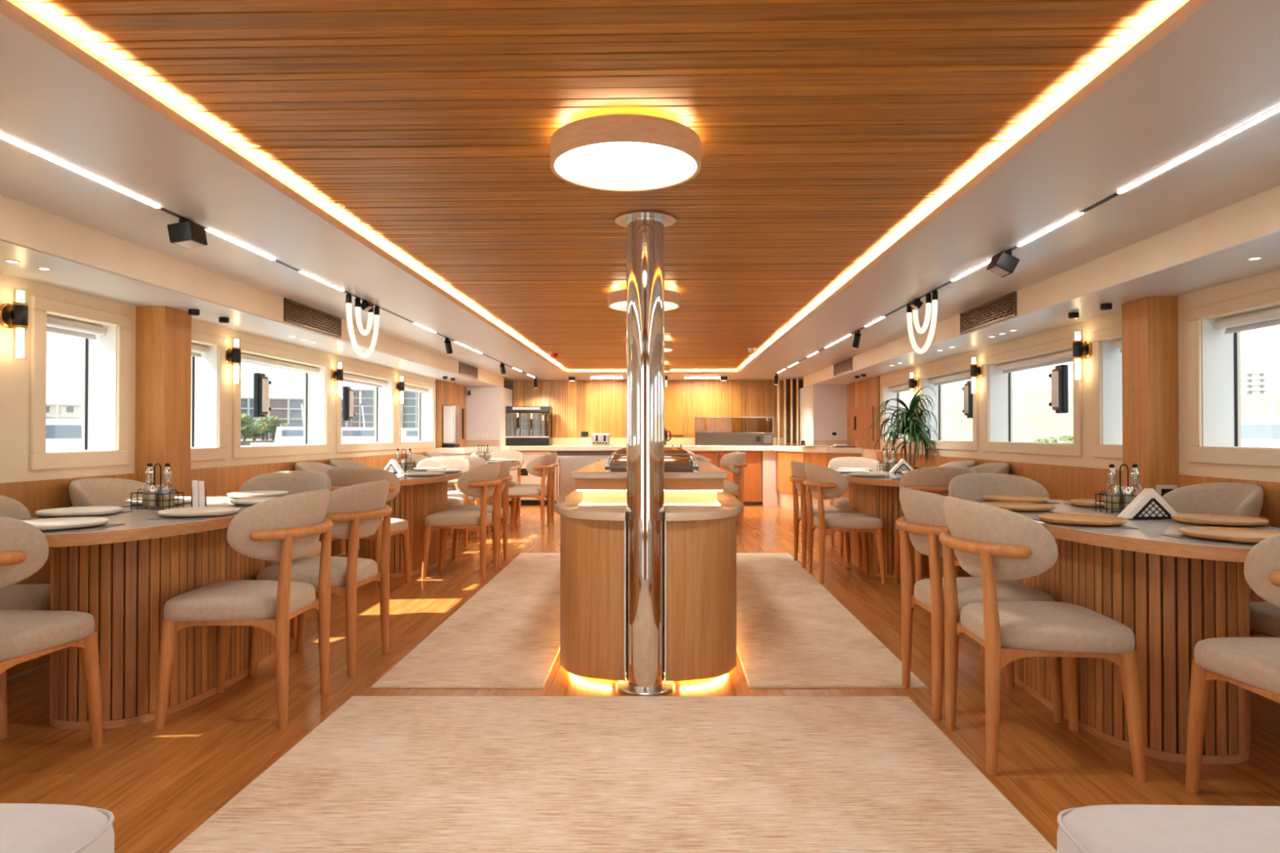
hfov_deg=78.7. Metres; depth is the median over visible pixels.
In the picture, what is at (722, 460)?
dining chair
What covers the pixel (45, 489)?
wall
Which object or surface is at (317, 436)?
window
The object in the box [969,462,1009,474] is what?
dining chair
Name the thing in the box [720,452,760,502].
base cabinet
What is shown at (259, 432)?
tree
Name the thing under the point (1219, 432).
window
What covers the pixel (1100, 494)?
wire basket
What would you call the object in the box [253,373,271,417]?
lamp
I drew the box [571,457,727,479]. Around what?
island countertop
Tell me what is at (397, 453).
cruet
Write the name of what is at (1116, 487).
shaker
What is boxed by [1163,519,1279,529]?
placemat
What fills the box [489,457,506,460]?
plate
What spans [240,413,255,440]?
tree
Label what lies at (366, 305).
track spotlight
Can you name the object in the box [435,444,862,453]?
countertop
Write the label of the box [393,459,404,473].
napkin
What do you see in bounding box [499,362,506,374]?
track spotlight
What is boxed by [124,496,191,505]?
plate
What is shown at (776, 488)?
bar counter
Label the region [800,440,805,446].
grinder
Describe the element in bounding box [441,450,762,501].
countertop
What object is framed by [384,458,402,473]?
napkin
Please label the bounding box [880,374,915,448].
window
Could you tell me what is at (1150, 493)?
napkin
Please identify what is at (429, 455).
dining chair
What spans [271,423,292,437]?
tree
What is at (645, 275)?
support post
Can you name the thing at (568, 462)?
fridge
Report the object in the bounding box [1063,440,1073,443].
bush
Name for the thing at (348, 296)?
light
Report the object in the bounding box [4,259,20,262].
recessed light
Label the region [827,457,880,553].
dining chair
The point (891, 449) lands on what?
cruet
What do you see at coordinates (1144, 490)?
napkin
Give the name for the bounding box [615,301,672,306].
diffuser
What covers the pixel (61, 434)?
moored boat
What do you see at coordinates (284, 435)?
moored boat
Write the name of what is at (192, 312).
recessed light
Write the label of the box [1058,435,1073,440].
bush
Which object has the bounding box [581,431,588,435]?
wall socket
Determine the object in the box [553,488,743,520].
island countertop
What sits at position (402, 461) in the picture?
shaker
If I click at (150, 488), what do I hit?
shaker
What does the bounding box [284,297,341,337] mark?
air vent
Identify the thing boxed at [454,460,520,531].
dining table
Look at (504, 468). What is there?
dining chair
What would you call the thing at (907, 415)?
potted plant
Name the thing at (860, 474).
plate
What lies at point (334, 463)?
dining chair
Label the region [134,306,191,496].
pillar
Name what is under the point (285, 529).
dining chair
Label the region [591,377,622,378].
light bar
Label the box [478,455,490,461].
wire basket
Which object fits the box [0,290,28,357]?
wall sconce
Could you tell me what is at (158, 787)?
floor
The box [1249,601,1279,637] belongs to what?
dining chair
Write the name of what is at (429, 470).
plate
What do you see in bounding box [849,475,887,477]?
placemat
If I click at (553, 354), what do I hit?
smoke detector
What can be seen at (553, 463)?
dining chair
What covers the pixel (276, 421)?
tree
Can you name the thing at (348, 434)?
moored boat
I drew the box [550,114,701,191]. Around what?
ceiling lamp
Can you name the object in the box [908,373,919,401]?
wall sconce
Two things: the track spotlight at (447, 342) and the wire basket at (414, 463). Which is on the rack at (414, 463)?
the wire basket at (414, 463)
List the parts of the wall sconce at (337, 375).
plate, arm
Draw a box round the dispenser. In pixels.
[442,405,459,447]
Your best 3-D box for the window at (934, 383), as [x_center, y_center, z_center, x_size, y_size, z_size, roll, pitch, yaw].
[2.886,-0.168,7.157,0.181,0.758,1.430,0,-1,2]
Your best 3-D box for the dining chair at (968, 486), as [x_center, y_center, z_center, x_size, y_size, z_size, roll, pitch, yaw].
[1.910,0.691,4.110,0.523,0.865,0.549,0,-1,2]
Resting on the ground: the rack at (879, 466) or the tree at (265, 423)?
the tree at (265, 423)
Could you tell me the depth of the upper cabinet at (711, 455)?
11.87 m
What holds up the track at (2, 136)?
attached to the ceiling
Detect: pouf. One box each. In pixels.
[0,803,114,852]
[1057,804,1279,852]
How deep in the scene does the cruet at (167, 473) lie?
3.39 m
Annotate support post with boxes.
[614,210,675,696]
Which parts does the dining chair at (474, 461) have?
backrest, seat, seat frame, leg, leg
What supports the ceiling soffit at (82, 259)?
attached to the wall at (45, 489)
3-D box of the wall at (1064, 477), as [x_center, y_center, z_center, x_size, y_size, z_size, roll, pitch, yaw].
[2.832,0.115,5.376,0.235,2.160,14.100,0,-1,2]
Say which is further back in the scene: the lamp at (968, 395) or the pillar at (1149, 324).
the lamp at (968, 395)
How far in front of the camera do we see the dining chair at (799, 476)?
6.31 m
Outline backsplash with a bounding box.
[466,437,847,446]
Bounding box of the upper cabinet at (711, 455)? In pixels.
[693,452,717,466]
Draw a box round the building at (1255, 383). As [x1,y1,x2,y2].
[1240,372,1267,395]
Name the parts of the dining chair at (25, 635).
rail, backrest, seat frame, seat, leg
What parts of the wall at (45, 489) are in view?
panel, panel, panel, panel, panel, panel, panel, panel, panel, panel, cupboard door, door handle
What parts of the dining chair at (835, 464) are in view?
leg, seat, leg, backrest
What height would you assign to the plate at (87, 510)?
0.021 m
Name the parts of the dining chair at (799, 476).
leg, rail, backrest, seat frame, leg, seat, leg, leg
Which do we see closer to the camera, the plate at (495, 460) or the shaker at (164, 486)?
the shaker at (164, 486)
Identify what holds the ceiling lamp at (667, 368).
attached to the ceiling
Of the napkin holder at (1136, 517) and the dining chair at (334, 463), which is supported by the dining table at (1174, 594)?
the napkin holder at (1136, 517)
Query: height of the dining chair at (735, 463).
0.865 m
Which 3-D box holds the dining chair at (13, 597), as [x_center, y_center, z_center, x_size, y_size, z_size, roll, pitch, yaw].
[-2.523,0.679,2.991,0.549,0.865,0.523,0,-1,2]
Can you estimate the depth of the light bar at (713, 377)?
11.79 m
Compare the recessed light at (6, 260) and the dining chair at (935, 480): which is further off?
the dining chair at (935, 480)
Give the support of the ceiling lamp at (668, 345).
attached to the ceiling
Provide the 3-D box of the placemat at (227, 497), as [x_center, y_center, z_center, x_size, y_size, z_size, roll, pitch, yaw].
[-2.011,0.370,4.111,0.320,0.002,0.220,0,-1,2]
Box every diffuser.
[556,142,694,180]
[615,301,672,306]
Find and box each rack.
[130,462,184,510]
[398,448,415,471]
[478,444,490,461]
[876,448,897,471]
[1095,463,1138,513]
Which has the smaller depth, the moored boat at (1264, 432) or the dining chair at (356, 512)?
the dining chair at (356, 512)
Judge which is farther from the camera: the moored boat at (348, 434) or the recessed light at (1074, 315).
the moored boat at (348, 434)
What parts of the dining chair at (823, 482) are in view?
leg, rail, leg, backrest, seat frame, seat, leg, leg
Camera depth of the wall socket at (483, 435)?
11.41 m
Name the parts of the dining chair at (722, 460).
seat, backrest, leg, leg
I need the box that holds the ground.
[240,439,274,444]
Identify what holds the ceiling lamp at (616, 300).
attached to the ceiling
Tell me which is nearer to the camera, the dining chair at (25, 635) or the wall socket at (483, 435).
the dining chair at (25, 635)
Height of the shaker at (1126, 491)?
0.101 m
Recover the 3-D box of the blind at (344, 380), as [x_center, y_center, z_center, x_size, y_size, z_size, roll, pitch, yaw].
[-2.762,-0.454,7.648,0.003,0.040,1.323,0,-1,2]
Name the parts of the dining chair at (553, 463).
leg, seat, leg, leg, backrest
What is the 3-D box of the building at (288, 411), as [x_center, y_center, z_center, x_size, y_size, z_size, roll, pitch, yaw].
[-109.487,-2.225,246.039,34.000,12.850,16.000,0,-1,-16]
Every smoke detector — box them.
[549,351,558,357]
[747,347,756,353]
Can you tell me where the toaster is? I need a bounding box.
[587,433,613,445]
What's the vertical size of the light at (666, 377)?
0.151 m
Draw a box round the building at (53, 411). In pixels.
[45,403,81,418]
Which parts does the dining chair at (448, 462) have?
backrest, seat, leg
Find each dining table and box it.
[20,493,291,728]
[359,470,463,577]
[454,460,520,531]
[841,470,929,579]
[971,498,1279,764]
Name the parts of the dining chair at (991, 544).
leg, rail, leg, backrest, seat frame, seat, leg, leg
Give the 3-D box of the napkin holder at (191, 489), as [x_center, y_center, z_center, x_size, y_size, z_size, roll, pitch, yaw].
[-2.007,0.324,3.551,0.058,0.084,0.160,0,-1,-31]
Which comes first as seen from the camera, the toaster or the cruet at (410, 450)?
the cruet at (410, 450)
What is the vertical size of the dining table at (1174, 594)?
0.750 m
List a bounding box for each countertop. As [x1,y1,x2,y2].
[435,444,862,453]
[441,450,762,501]
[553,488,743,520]
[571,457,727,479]
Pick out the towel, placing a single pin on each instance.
(833, 444)
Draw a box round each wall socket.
[481,433,487,437]
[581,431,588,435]
[831,431,837,435]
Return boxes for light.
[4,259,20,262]
[36,266,52,270]
[188,308,199,315]
[218,316,229,323]
[346,293,379,358]
[568,377,575,381]
[665,376,667,386]
[720,376,727,381]
[906,290,937,354]
[1068,311,1079,319]
[1100,302,1111,310]
[1246,256,1262,260]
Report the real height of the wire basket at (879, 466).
0.092 m
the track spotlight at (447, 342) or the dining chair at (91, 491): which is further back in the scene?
the track spotlight at (447, 342)
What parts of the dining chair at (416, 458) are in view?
backrest, seat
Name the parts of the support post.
plate, plate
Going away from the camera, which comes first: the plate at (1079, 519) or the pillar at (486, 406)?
the plate at (1079, 519)
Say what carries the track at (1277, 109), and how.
attached to the ceiling
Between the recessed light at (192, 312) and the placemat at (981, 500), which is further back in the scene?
the recessed light at (192, 312)
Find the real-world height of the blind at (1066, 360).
0.040 m
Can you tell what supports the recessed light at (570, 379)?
in the ceiling
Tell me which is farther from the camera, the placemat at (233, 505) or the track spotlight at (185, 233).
the placemat at (233, 505)
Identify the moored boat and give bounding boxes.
[45,418,81,451]
[249,404,355,445]
[341,405,404,442]
[401,427,417,441]
[1241,365,1279,447]
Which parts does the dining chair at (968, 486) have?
leg, seat frame, leg, backrest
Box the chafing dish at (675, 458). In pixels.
[604,447,698,471]
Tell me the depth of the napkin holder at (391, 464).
6.60 m
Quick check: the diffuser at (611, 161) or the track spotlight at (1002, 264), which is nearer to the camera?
the diffuser at (611, 161)
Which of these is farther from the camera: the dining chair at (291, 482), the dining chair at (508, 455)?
the dining chair at (508, 455)
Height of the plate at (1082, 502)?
0.021 m
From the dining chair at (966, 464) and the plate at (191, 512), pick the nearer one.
the plate at (191, 512)
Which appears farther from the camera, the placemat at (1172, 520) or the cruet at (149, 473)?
the cruet at (149, 473)
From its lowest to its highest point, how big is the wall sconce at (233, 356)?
0.308 m
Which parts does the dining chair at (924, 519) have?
leg, rail, backrest, seat frame, leg, seat, leg, leg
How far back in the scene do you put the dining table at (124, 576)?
2.92 m
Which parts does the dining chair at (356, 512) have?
leg, leg, seat, seat frame, leg, backrest, rail, leg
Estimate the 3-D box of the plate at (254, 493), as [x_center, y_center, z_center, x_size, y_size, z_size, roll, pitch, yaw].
[-2.011,0.358,4.112,0.292,0.021,0.292,0,-1,2]
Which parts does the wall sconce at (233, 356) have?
plate, arm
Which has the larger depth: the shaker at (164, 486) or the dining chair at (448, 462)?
the dining chair at (448, 462)
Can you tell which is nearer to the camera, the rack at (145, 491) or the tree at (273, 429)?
the rack at (145, 491)
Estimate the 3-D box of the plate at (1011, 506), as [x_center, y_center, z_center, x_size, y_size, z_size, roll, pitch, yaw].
[1.646,0.351,3.404,0.292,0.021,0.292,0,-1,2]
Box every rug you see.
[168,696,1057,852]
[370,552,559,688]
[736,552,927,688]
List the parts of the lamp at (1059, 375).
panel, frame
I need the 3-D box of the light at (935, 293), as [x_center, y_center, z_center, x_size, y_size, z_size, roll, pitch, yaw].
[1.760,-0.630,4.882,0.034,0.351,0.513,0,-1,2]
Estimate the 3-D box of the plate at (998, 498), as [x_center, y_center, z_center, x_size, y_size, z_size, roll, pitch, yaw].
[1.832,0.355,3.819,0.292,0.021,0.292,0,-1,2]
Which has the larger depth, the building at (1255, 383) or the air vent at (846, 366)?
the building at (1255, 383)
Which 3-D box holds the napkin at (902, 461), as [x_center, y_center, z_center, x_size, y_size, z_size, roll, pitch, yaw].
[2.238,0.335,6.644,0.234,0.117,0.022,0,-1,2]
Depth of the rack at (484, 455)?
9.26 m
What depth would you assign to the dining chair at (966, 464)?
6.64 m
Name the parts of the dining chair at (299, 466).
backrest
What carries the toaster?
on the bar counter at (776, 488)
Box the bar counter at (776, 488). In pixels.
[435,437,862,510]
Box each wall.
[0,272,466,680]
[504,378,803,444]
[846,269,1279,637]
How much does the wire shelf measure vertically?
0.008 m
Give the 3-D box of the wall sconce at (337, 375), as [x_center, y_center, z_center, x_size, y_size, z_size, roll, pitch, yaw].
[-2.639,-0.414,6.822,0.090,0.308,0.108,0,-1,2]
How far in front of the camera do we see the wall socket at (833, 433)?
10.94 m
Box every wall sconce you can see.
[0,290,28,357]
[225,339,240,383]
[330,362,343,395]
[395,376,404,403]
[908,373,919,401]
[969,357,982,393]
[1072,332,1092,379]
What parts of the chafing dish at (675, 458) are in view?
leg, lid, leg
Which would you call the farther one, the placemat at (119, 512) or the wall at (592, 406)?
the wall at (592, 406)
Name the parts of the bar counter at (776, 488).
panel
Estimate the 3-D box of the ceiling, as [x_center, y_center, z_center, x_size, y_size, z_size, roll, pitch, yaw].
[0.026,-0.865,5.385,5.505,0.120,13.950,0,-1,2]
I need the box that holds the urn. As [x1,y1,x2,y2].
[664,427,671,445]
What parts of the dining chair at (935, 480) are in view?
leg, leg, rail, backrest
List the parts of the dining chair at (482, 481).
leg, leg, seat, seat frame, backrest, leg, rail, leg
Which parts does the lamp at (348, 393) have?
frame, panel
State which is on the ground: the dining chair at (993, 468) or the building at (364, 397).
the building at (364, 397)
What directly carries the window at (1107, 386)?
in the wall at (1064, 477)
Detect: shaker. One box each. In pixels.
[146,484,158,508]
[157,484,168,506]
[400,459,405,471]
[888,458,893,469]
[1114,485,1124,508]
[1122,486,1133,508]
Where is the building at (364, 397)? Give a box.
[351,389,417,427]
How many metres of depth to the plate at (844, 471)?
6.57 m
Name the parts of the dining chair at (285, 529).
leg, leg, seat, seat frame, backrest, leg, rail, leg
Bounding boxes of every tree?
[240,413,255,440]
[241,423,264,440]
[253,414,279,439]
[254,416,273,440]
[269,424,280,439]
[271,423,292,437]
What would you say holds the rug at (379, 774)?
on the floor
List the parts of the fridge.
handle, door, rail, door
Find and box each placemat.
[22,511,132,519]
[40,524,124,532]
[117,502,191,506]
[147,511,241,519]
[216,494,287,498]
[226,504,252,506]
[408,474,444,476]
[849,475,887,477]
[973,499,1057,503]
[1012,511,1060,513]
[1031,518,1138,528]
[1063,502,1123,510]
[1161,533,1257,544]
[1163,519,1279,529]
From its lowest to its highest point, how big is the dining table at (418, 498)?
0.750 m
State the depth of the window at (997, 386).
5.81 m
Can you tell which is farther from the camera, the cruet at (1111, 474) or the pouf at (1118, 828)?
the cruet at (1111, 474)
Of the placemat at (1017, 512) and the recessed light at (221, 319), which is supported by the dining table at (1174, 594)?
the placemat at (1017, 512)
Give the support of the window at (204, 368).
in the wall at (45, 489)
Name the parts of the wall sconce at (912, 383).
plate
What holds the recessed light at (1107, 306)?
attached to the wall at (1064, 477)
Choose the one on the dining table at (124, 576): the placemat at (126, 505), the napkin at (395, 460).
the placemat at (126, 505)
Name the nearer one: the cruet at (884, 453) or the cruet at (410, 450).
the cruet at (410, 450)
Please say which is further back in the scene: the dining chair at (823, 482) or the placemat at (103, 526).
the dining chair at (823, 482)
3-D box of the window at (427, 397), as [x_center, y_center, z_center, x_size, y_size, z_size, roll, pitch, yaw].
[-2.696,-0.141,9.198,0.181,0.797,1.388,0,-1,2]
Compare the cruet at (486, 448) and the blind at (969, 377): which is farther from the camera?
the cruet at (486, 448)
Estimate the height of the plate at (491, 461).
0.021 m
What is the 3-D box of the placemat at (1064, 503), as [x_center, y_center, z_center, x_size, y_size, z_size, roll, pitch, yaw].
[2.126,0.364,3.561,0.220,0.002,0.320,0,-1,2]
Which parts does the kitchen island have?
edge trim, edge trim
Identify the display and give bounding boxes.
[694,417,773,445]
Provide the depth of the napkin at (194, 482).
3.50 m
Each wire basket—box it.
[130,488,184,510]
[398,462,415,471]
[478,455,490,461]
[876,461,897,471]
[1095,490,1138,513]
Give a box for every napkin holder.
[191,488,206,506]
[386,463,397,473]
[893,463,910,473]
[1126,497,1172,519]
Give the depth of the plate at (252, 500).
3.71 m
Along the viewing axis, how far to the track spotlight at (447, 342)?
6.96 m
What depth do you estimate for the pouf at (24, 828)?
1.32 m
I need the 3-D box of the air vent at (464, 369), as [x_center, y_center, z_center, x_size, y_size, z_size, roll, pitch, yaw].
[-2.108,-0.686,9.617,0.012,0.146,0.900,0,-1,2]
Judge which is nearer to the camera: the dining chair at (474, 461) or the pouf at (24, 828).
the pouf at (24, 828)
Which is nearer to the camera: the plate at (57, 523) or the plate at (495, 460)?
the plate at (57, 523)
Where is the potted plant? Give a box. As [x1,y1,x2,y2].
[860,386,938,469]
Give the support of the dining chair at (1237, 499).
on the floor
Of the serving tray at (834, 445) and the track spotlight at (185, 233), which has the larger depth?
the serving tray at (834, 445)
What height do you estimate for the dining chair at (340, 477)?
0.865 m
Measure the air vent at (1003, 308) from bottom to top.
0.146 m
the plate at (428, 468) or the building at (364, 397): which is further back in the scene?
the building at (364, 397)
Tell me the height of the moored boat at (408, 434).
5.206 m
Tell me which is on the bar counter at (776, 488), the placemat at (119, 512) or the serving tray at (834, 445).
the serving tray at (834, 445)
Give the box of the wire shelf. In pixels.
[507,423,551,424]
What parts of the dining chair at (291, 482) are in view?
backrest, leg, seat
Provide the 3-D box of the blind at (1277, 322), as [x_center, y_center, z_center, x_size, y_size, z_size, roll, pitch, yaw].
[2.811,-0.483,3.400,0.003,0.040,0.720,0,-1,2]
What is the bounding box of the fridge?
[555,451,614,502]
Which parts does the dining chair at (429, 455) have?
backrest, seat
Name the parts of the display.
panel, canopy frame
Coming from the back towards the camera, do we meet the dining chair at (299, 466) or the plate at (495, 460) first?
the plate at (495, 460)
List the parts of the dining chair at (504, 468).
leg, leg, seat, leg, backrest, rail, leg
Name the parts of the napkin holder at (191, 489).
plate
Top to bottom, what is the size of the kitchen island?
0.890 m
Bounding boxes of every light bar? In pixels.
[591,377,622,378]
[684,377,719,378]
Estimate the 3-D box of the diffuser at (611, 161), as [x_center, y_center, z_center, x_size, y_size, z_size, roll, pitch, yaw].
[-0.044,-0.834,2.411,0.438,0.006,0.438,0,-1,2]
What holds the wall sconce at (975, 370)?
attached to the wall at (1064, 477)
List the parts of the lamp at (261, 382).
frame, panel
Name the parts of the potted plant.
stem, stem, stem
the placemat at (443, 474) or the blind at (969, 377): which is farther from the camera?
the blind at (969, 377)
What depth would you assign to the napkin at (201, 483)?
3.50 m
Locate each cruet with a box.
[142,462,154,506]
[160,462,174,506]
[395,448,400,466]
[406,448,413,470]
[484,444,489,460]
[880,448,887,469]
[890,448,895,466]
[1104,463,1119,508]
[1130,463,1139,498]
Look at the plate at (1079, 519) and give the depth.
2.88 m
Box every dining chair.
[0,494,49,739]
[0,515,102,747]
[68,477,148,506]
[154,488,333,729]
[239,471,331,638]
[248,480,391,677]
[294,462,349,547]
[325,466,410,595]
[328,459,366,556]
[405,453,454,533]
[416,456,470,551]
[421,462,502,579]
[424,452,454,487]
[443,460,512,567]
[447,455,489,539]
[485,450,524,519]
[501,453,553,531]
[511,452,558,526]
[693,454,707,461]
[720,451,741,519]
[724,452,746,525]
[788,460,862,569]
[803,462,886,584]
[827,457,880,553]
[893,466,976,582]
[895,487,1064,723]
[938,460,976,467]
[938,496,1146,780]
[948,473,1049,653]
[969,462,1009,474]
[1161,482,1271,637]
[1185,533,1279,794]
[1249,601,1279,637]
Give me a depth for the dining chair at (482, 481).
5.83 m
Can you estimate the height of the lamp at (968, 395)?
0.330 m
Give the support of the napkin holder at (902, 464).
on the dining table at (878, 497)
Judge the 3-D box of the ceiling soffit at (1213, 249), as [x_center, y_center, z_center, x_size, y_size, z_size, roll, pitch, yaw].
[2.512,-0.729,5.018,0.485,0.159,13.350,0,-1,2]
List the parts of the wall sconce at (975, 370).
arm, plate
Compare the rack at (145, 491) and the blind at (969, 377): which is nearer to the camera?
the rack at (145, 491)
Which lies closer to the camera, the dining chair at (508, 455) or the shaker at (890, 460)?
the shaker at (890, 460)
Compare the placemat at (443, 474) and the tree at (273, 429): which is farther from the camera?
the tree at (273, 429)
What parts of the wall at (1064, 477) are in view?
door handle, cupboard door, panel, panel, panel, panel, panel, panel, panel, panel, panel, panel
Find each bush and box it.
[1034,436,1057,442]
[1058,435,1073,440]
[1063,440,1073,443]
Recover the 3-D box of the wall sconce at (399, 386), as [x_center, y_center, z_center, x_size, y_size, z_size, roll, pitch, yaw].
[-2.596,-0.397,8.452,0.090,0.308,0.108,0,-1,2]
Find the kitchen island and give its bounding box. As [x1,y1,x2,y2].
[553,457,743,682]
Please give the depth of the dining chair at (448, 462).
7.65 m
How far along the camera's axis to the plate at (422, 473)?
6.12 m
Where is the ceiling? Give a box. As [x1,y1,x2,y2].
[0,0,1279,380]
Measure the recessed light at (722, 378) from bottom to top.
0.058 m
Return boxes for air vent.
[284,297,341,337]
[458,361,477,379]
[833,357,852,376]
[960,291,1017,333]
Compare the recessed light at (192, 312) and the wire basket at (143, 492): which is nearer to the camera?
the wire basket at (143, 492)
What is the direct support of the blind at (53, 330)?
attached to the window at (102, 342)
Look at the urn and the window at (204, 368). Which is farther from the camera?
the urn
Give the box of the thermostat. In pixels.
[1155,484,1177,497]
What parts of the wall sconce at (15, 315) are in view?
plate, arm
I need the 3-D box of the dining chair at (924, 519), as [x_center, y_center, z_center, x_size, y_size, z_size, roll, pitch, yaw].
[1.323,0.681,3.149,0.549,0.865,0.523,0,-1,2]
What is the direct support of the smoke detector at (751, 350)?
attached to the ceiling
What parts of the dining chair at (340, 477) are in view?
backrest, rail, seat frame, leg, seat, leg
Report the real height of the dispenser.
0.550 m
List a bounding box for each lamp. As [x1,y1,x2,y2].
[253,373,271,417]
[342,386,355,421]
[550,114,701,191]
[607,288,679,311]
[664,340,673,351]
[664,364,670,373]
[962,380,973,417]
[1048,364,1068,413]
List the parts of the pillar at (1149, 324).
panel, panel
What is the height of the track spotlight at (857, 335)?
0.137 m
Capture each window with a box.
[29,295,129,470]
[191,329,226,461]
[232,339,330,458]
[336,362,395,453]
[397,376,435,449]
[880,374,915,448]
[919,359,978,451]
[982,334,1082,456]
[1092,324,1122,458]
[1187,287,1279,466]
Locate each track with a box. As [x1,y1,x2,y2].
[0,133,535,377]
[773,106,1279,374]
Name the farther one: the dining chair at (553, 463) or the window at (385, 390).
the dining chair at (553, 463)
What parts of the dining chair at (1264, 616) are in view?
seat frame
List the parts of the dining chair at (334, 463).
leg, backrest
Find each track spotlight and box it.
[167,218,207,248]
[360,300,373,311]
[444,337,453,354]
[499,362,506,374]
[533,377,537,387]
[773,373,778,384]
[852,330,861,348]
[909,297,923,310]
[986,250,1019,277]
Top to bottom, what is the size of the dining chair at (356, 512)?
0.865 m
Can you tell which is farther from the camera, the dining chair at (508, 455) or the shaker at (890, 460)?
the dining chair at (508, 455)
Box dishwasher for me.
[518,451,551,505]
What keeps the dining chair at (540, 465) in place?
on the floor
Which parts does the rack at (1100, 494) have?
handle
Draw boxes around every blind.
[46,326,95,336]
[342,378,382,386]
[933,376,970,384]
[1002,357,1072,371]
[1225,318,1279,330]
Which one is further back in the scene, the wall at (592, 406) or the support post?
the wall at (592, 406)
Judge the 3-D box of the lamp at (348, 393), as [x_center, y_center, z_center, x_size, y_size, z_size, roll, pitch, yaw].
[-2.778,-0.216,7.458,0.068,0.330,0.147,0,-1,2]
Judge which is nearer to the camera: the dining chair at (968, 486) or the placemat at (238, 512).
the placemat at (238, 512)
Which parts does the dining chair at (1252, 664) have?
leg, seat, seat frame, backrest, rail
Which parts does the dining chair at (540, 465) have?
leg, seat, seat frame, backrest, leg, rail, leg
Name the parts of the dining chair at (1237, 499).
backrest, seat frame, leg, rail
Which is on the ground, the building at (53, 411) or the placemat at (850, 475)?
the building at (53, 411)
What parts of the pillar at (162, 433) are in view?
panel, panel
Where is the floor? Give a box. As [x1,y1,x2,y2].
[0,504,1279,852]
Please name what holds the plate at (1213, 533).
on the placemat at (1183, 536)
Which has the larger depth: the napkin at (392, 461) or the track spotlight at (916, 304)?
the napkin at (392, 461)
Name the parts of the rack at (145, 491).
handle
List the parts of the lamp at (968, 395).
panel, frame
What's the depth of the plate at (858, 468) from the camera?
7.11 m
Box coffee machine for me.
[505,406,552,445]
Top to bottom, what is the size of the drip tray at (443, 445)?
0.045 m
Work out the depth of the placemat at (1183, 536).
2.40 m
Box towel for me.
[833,444,846,445]
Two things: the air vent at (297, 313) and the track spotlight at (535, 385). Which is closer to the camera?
the air vent at (297, 313)
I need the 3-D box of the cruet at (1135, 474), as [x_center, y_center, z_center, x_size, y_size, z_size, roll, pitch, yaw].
[2.100,0.256,3.313,0.060,0.194,0.060,0,-1,-5]
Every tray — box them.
[442,444,459,447]
[587,444,613,445]
[801,445,830,447]
[830,444,852,446]
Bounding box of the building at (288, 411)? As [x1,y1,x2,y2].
[240,397,351,439]
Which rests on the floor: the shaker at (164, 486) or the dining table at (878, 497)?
the dining table at (878, 497)
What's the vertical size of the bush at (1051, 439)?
1.543 m
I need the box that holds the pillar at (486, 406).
[466,386,512,446]
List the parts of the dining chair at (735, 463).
seat, seat frame, backrest, leg, rail, leg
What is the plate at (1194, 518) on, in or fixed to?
on the placemat at (1172, 520)
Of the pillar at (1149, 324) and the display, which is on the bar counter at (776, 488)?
the display
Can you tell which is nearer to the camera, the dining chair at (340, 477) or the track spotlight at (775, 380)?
the dining chair at (340, 477)
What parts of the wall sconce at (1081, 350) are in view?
arm, plate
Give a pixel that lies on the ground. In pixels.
(247, 441)
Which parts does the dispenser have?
panel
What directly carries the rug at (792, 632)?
on the floor
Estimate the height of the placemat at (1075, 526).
0.002 m
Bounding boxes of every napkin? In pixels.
[191,480,198,506]
[198,480,204,506]
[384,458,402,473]
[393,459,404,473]
[888,458,913,472]
[1117,488,1147,517]
[1120,488,1177,518]
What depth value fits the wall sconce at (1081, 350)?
4.77 m
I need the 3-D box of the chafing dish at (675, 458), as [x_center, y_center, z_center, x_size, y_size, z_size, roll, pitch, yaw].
[0.064,0.174,4.218,0.490,0.118,0.320,0,-1,2]
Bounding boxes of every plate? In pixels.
[23,516,109,530]
[35,506,123,516]
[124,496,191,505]
[157,506,239,517]
[226,490,288,497]
[229,496,279,505]
[407,471,444,475]
[413,466,446,471]
[426,469,461,472]
[486,460,511,462]
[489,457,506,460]
[495,459,519,461]
[835,469,869,473]
[838,467,871,470]
[848,472,887,476]
[982,494,1048,502]
[982,502,1055,511]
[1037,513,1128,525]
[1069,498,1104,506]
[1170,513,1269,526]
[1178,526,1279,542]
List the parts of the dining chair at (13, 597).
leg, backrest, seat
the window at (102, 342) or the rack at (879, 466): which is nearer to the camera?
the window at (102, 342)
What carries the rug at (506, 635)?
on the floor
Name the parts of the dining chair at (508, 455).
backrest, seat, leg, leg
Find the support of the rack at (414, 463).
on the dining table at (418, 498)
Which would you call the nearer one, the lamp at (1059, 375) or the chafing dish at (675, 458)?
the chafing dish at (675, 458)

